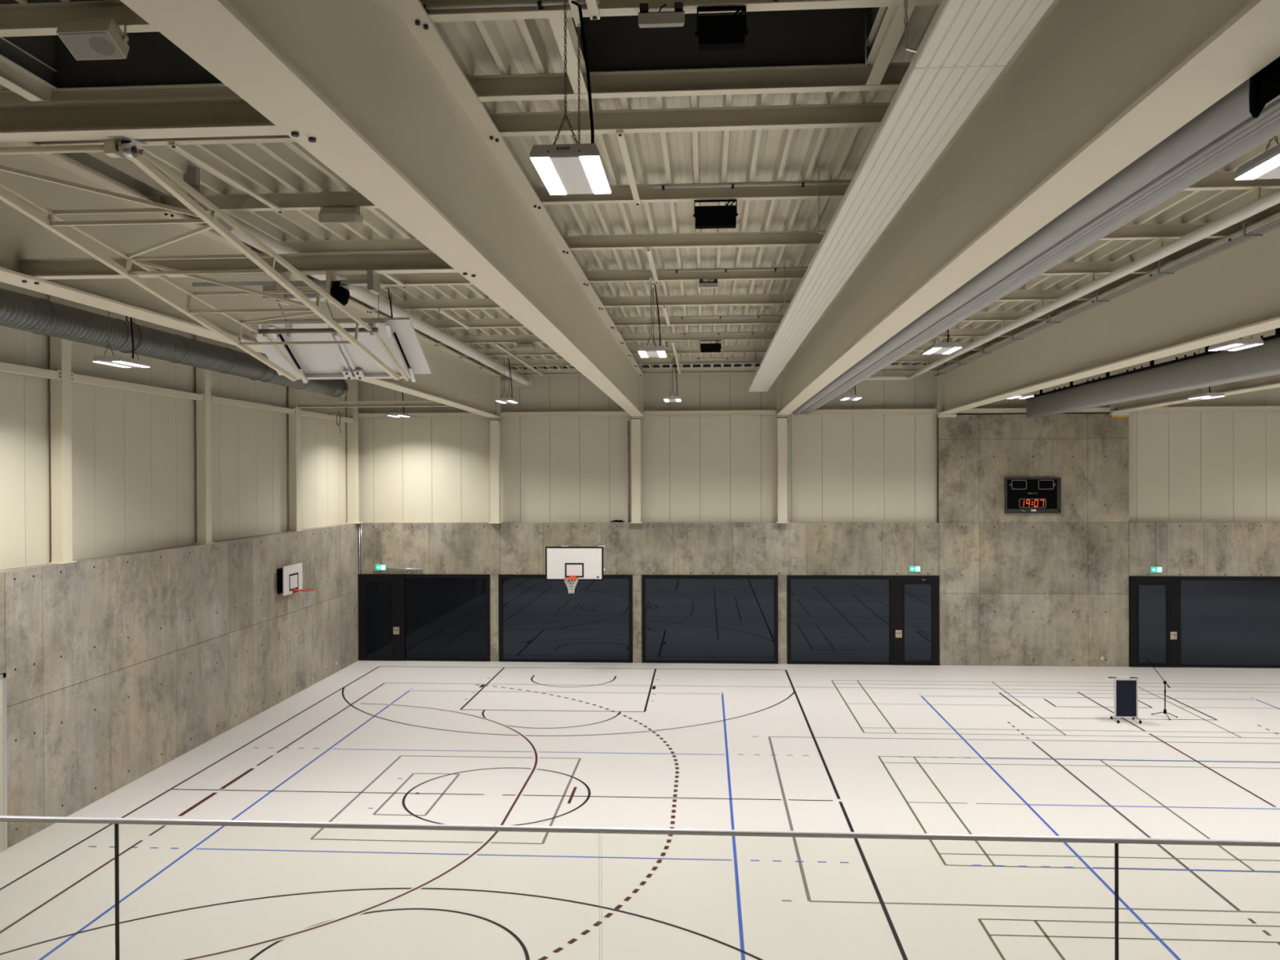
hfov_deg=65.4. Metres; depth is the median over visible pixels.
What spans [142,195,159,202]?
roof purlin
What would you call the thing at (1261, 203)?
drain pipe
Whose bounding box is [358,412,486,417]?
beam
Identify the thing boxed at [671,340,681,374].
rail
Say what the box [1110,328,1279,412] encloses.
roof beam
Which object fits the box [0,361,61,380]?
beam
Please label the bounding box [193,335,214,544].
steel column
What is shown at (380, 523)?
conduit
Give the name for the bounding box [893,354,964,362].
roof purlin
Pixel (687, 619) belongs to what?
window
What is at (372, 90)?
roof beam
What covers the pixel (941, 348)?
lamp
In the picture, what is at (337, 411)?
hook
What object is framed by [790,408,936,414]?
beam
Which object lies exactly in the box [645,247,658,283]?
rail
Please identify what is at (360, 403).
tie beam
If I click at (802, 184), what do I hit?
conduit
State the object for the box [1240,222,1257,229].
roof purlin
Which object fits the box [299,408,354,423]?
beam
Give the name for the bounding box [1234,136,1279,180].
lamp
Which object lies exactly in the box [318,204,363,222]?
loudspeaker
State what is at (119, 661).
wall
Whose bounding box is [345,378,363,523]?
steel column
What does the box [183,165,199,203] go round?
round sensor
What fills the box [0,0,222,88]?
skylight
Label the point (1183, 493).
wall
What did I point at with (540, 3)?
conduit
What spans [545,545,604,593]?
backboard
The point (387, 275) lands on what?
rail
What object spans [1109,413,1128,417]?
beam bearing
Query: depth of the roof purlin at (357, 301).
20.28 m
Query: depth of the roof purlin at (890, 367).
32.02 m
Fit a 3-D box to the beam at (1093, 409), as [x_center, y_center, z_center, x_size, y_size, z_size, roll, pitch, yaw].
[12.537,-2.237,32.121,4.950,0.145,0.260,0,0,4]
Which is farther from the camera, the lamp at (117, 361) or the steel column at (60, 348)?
the steel column at (60, 348)
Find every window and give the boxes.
[357,573,490,661]
[498,574,632,662]
[641,574,777,663]
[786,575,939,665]
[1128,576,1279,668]
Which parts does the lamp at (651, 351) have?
chain, mounting rail, plate, chain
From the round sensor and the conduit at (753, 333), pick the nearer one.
the round sensor
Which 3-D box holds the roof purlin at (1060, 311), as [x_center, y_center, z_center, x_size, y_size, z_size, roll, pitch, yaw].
[11.785,-3.616,21.680,5.340,0.190,0.120,0,0,4]
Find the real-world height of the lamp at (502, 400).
1.278 m
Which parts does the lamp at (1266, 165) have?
plate, chain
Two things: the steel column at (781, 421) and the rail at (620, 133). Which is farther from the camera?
the steel column at (781, 421)
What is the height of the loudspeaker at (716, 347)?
0.300 m
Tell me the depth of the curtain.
7.49 m
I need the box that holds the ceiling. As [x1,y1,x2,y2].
[0,0,1279,369]
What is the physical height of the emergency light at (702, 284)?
0.174 m
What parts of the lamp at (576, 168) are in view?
chain, plate, mounting rail, chain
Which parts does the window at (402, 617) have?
door pane, door, door handle, pane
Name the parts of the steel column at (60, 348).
plate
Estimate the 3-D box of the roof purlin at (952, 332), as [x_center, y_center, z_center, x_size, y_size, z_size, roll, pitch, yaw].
[6.696,-3.600,24.548,5.110,0.190,0.120,0,0,4]
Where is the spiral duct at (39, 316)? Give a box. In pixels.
[0,288,348,397]
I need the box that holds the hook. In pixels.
[328,410,341,432]
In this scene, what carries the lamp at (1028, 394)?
hanging from the roof purlin
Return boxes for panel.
[748,0,1053,391]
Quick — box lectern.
[1106,675,1142,723]
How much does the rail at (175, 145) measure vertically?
0.050 m
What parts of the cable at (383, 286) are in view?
mounting rail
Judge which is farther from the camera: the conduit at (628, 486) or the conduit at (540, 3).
the conduit at (628, 486)
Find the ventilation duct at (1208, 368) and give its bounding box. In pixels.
[1025,327,1279,417]
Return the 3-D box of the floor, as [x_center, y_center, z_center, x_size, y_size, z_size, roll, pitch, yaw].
[11.327,6.184,13.522,45.200,0.203,38.400,0,0,4]
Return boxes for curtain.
[792,78,1279,415]
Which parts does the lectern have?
post, panel, rail, post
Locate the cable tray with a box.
[933,215,1279,376]
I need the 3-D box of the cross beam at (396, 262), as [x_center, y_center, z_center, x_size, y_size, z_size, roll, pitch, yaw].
[-3.932,-2.144,9.967,4.710,0.180,0.160,0,0,4]
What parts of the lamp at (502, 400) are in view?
chain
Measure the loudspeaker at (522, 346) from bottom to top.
0.243 m
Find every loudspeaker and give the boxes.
[56,16,129,60]
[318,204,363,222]
[515,342,535,351]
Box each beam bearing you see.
[937,413,956,417]
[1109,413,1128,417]
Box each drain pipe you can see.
[217,213,531,386]
[864,187,1279,380]
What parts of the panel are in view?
panel, panel, panel, panel, panel, panel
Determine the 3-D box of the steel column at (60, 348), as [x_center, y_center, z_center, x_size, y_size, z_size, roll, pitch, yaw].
[-10.628,-0.912,18.302,0.290,4.880,0.450,0,0,4]
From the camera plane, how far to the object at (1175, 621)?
31.77 m
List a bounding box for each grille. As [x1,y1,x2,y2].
[58,32,124,59]
[321,221,359,222]
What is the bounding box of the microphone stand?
[1146,657,1177,720]
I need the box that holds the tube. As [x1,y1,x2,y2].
[386,568,422,569]
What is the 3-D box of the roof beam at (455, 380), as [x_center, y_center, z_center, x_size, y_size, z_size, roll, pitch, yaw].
[-6.020,-2.697,14.306,0.400,1.452,37.394,0,0,4]
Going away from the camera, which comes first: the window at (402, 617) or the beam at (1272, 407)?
the beam at (1272, 407)
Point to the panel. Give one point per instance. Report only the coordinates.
(966, 45)
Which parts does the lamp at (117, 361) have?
chain, plate, chain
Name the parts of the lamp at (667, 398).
chain, chain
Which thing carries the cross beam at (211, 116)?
attached to the roof beam at (455, 380)
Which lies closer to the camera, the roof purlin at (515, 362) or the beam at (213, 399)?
the beam at (213, 399)
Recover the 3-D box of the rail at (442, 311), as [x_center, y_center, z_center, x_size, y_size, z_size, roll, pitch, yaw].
[-3.974,-3.439,21.442,0.070,0.051,2.610,0,0,4]
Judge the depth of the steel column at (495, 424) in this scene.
33.00 m
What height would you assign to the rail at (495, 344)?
0.093 m
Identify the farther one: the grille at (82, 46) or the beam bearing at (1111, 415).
the beam bearing at (1111, 415)
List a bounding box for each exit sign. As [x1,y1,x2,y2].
[375,564,386,570]
[909,565,920,572]
[1150,566,1162,572]
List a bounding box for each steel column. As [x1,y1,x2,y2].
[46,296,76,564]
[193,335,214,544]
[286,386,302,531]
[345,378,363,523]
[488,417,502,523]
[629,417,643,523]
[775,416,789,523]
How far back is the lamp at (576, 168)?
6.89 m
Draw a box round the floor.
[0,660,1279,959]
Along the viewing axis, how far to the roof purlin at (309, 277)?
17.75 m
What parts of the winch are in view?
rail, mounting plate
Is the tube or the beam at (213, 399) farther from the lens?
the tube
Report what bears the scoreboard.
attached to the wall at (1183, 493)
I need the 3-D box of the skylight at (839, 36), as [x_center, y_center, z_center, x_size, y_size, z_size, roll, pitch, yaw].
[0.697,-4.152,7.991,2.660,1.190,1.720,0,0,4]
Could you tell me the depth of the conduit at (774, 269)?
17.18 m
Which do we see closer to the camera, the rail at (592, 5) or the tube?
the rail at (592, 5)
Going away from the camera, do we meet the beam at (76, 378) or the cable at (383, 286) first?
the cable at (383, 286)
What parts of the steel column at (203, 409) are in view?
plate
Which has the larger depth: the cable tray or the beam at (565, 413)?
the beam at (565, 413)
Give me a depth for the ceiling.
12.71 m
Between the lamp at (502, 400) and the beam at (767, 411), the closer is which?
the lamp at (502, 400)
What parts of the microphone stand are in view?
boom arm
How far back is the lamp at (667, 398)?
27.51 m
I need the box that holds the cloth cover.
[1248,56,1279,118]
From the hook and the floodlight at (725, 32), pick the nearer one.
the floodlight at (725, 32)
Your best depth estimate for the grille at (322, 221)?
12.47 m
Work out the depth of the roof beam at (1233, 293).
17.45 m
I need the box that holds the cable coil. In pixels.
[609,520,624,522]
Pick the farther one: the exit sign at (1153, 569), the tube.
the tube
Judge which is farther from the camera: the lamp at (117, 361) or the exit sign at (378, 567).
the exit sign at (378, 567)
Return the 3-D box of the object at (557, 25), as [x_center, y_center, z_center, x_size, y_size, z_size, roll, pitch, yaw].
[-0.568,-3.499,8.067,0.120,0.188,1.450,0,0,4]
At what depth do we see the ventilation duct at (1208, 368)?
22.09 m
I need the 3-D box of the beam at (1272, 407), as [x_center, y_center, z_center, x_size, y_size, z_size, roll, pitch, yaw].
[18.823,-2.259,31.710,6.550,0.145,0.260,0,0,4]
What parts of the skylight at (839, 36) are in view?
drive rod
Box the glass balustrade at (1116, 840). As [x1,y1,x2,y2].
[0,815,1279,959]
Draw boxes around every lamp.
[92,311,150,367]
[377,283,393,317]
[386,391,409,417]
[495,355,517,403]
[529,0,611,195]
[637,276,666,357]
[663,353,681,401]
[840,385,862,399]
[922,329,962,354]
[1007,392,1034,399]
[1187,349,1225,399]
[1208,334,1263,351]
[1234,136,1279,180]
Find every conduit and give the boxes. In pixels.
[359,523,361,574]
[380,523,381,564]
[422,0,599,13]
[627,421,630,521]
[653,182,850,190]
[669,268,807,273]
[676,315,783,319]
[680,332,775,335]
[694,357,763,359]
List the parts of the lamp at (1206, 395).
plate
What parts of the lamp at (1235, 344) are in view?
plate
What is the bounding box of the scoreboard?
[1004,477,1061,513]
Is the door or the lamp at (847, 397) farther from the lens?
the lamp at (847, 397)
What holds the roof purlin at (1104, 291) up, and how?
on the roof beam at (1233, 293)
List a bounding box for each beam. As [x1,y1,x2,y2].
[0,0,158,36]
[0,94,286,142]
[0,142,500,417]
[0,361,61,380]
[15,251,457,279]
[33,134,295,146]
[71,372,204,401]
[120,0,643,416]
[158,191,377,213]
[210,394,295,414]
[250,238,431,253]
[297,400,450,407]
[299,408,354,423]
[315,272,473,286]
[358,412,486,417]
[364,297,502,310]
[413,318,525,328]
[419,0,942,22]
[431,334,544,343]
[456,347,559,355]
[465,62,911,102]
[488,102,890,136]
[501,411,630,417]
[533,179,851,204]
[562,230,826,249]
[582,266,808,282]
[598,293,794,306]
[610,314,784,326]
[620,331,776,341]
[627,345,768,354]
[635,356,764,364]
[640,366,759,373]
[643,409,775,415]
[776,0,1279,415]
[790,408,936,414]
[937,212,1279,413]
[955,407,1110,413]
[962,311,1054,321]
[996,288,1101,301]
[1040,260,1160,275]
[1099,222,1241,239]
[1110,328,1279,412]
[1128,405,1279,412]
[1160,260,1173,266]
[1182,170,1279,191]
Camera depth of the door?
16.55 m
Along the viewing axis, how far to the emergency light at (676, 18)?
7.11 m
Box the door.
[0,673,7,853]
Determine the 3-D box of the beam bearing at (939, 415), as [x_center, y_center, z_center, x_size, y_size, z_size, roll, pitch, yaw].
[9.904,-2.074,32.161,0.550,0.090,0.195,0,0,4]
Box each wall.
[0,281,358,848]
[358,364,1279,666]
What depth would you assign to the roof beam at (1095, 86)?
7.43 m
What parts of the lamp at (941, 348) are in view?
plate, chain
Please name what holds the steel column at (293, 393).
on the wall at (119, 661)
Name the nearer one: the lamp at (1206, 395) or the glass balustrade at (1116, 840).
the glass balustrade at (1116, 840)
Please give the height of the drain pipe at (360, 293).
0.417 m
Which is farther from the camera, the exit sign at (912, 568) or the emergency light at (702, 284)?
the exit sign at (912, 568)
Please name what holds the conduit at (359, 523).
attached to the wall at (1183, 493)
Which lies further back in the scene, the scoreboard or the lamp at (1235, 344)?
the scoreboard
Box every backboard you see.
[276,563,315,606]
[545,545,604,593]
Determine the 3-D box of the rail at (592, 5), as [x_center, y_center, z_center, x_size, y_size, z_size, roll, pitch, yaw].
[-0.412,-3.365,5.998,0.070,0.056,2.610,0,0,4]
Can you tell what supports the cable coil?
on the wall at (1183, 493)
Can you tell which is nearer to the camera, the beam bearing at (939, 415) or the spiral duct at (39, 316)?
the spiral duct at (39, 316)
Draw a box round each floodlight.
[693,199,737,229]
[695,5,748,50]
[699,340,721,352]
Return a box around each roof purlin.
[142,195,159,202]
[305,275,313,280]
[353,300,362,305]
[477,359,572,366]
[494,368,582,375]
[879,364,943,371]
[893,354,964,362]
[912,342,989,351]
[934,328,1018,337]
[1055,310,1065,314]
[1100,288,1111,293]
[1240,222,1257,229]
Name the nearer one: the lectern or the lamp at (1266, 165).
the lamp at (1266, 165)
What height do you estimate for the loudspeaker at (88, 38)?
0.277 m
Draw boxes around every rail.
[168,142,284,213]
[382,273,407,288]
[437,308,471,329]
[493,342,544,376]
[585,0,599,20]
[616,129,640,205]
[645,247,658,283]
[662,305,670,327]
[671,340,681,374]
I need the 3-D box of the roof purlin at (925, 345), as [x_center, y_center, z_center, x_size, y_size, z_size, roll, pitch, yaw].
[6.861,-3.600,27.073,5.110,0.190,0.120,0,0,4]
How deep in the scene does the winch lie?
9.87 m
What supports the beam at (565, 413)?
attached to the wall at (1183, 493)
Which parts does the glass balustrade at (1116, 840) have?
glass pane, rail, glass pane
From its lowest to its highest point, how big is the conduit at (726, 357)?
0.036 m
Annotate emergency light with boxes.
[637,1,684,28]
[698,278,718,288]
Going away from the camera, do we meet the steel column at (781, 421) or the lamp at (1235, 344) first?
the lamp at (1235, 344)
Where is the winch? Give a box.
[192,270,380,306]
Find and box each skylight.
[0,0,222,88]
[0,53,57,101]
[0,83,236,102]
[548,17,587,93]
[572,6,888,71]
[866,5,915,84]
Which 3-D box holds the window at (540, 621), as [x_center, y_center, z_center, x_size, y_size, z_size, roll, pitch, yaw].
[-2.474,4.595,33.145,4.470,2.900,0.160,0,0,4]
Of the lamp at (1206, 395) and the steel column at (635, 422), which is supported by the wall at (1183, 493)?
the steel column at (635, 422)
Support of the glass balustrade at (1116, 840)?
on the floor

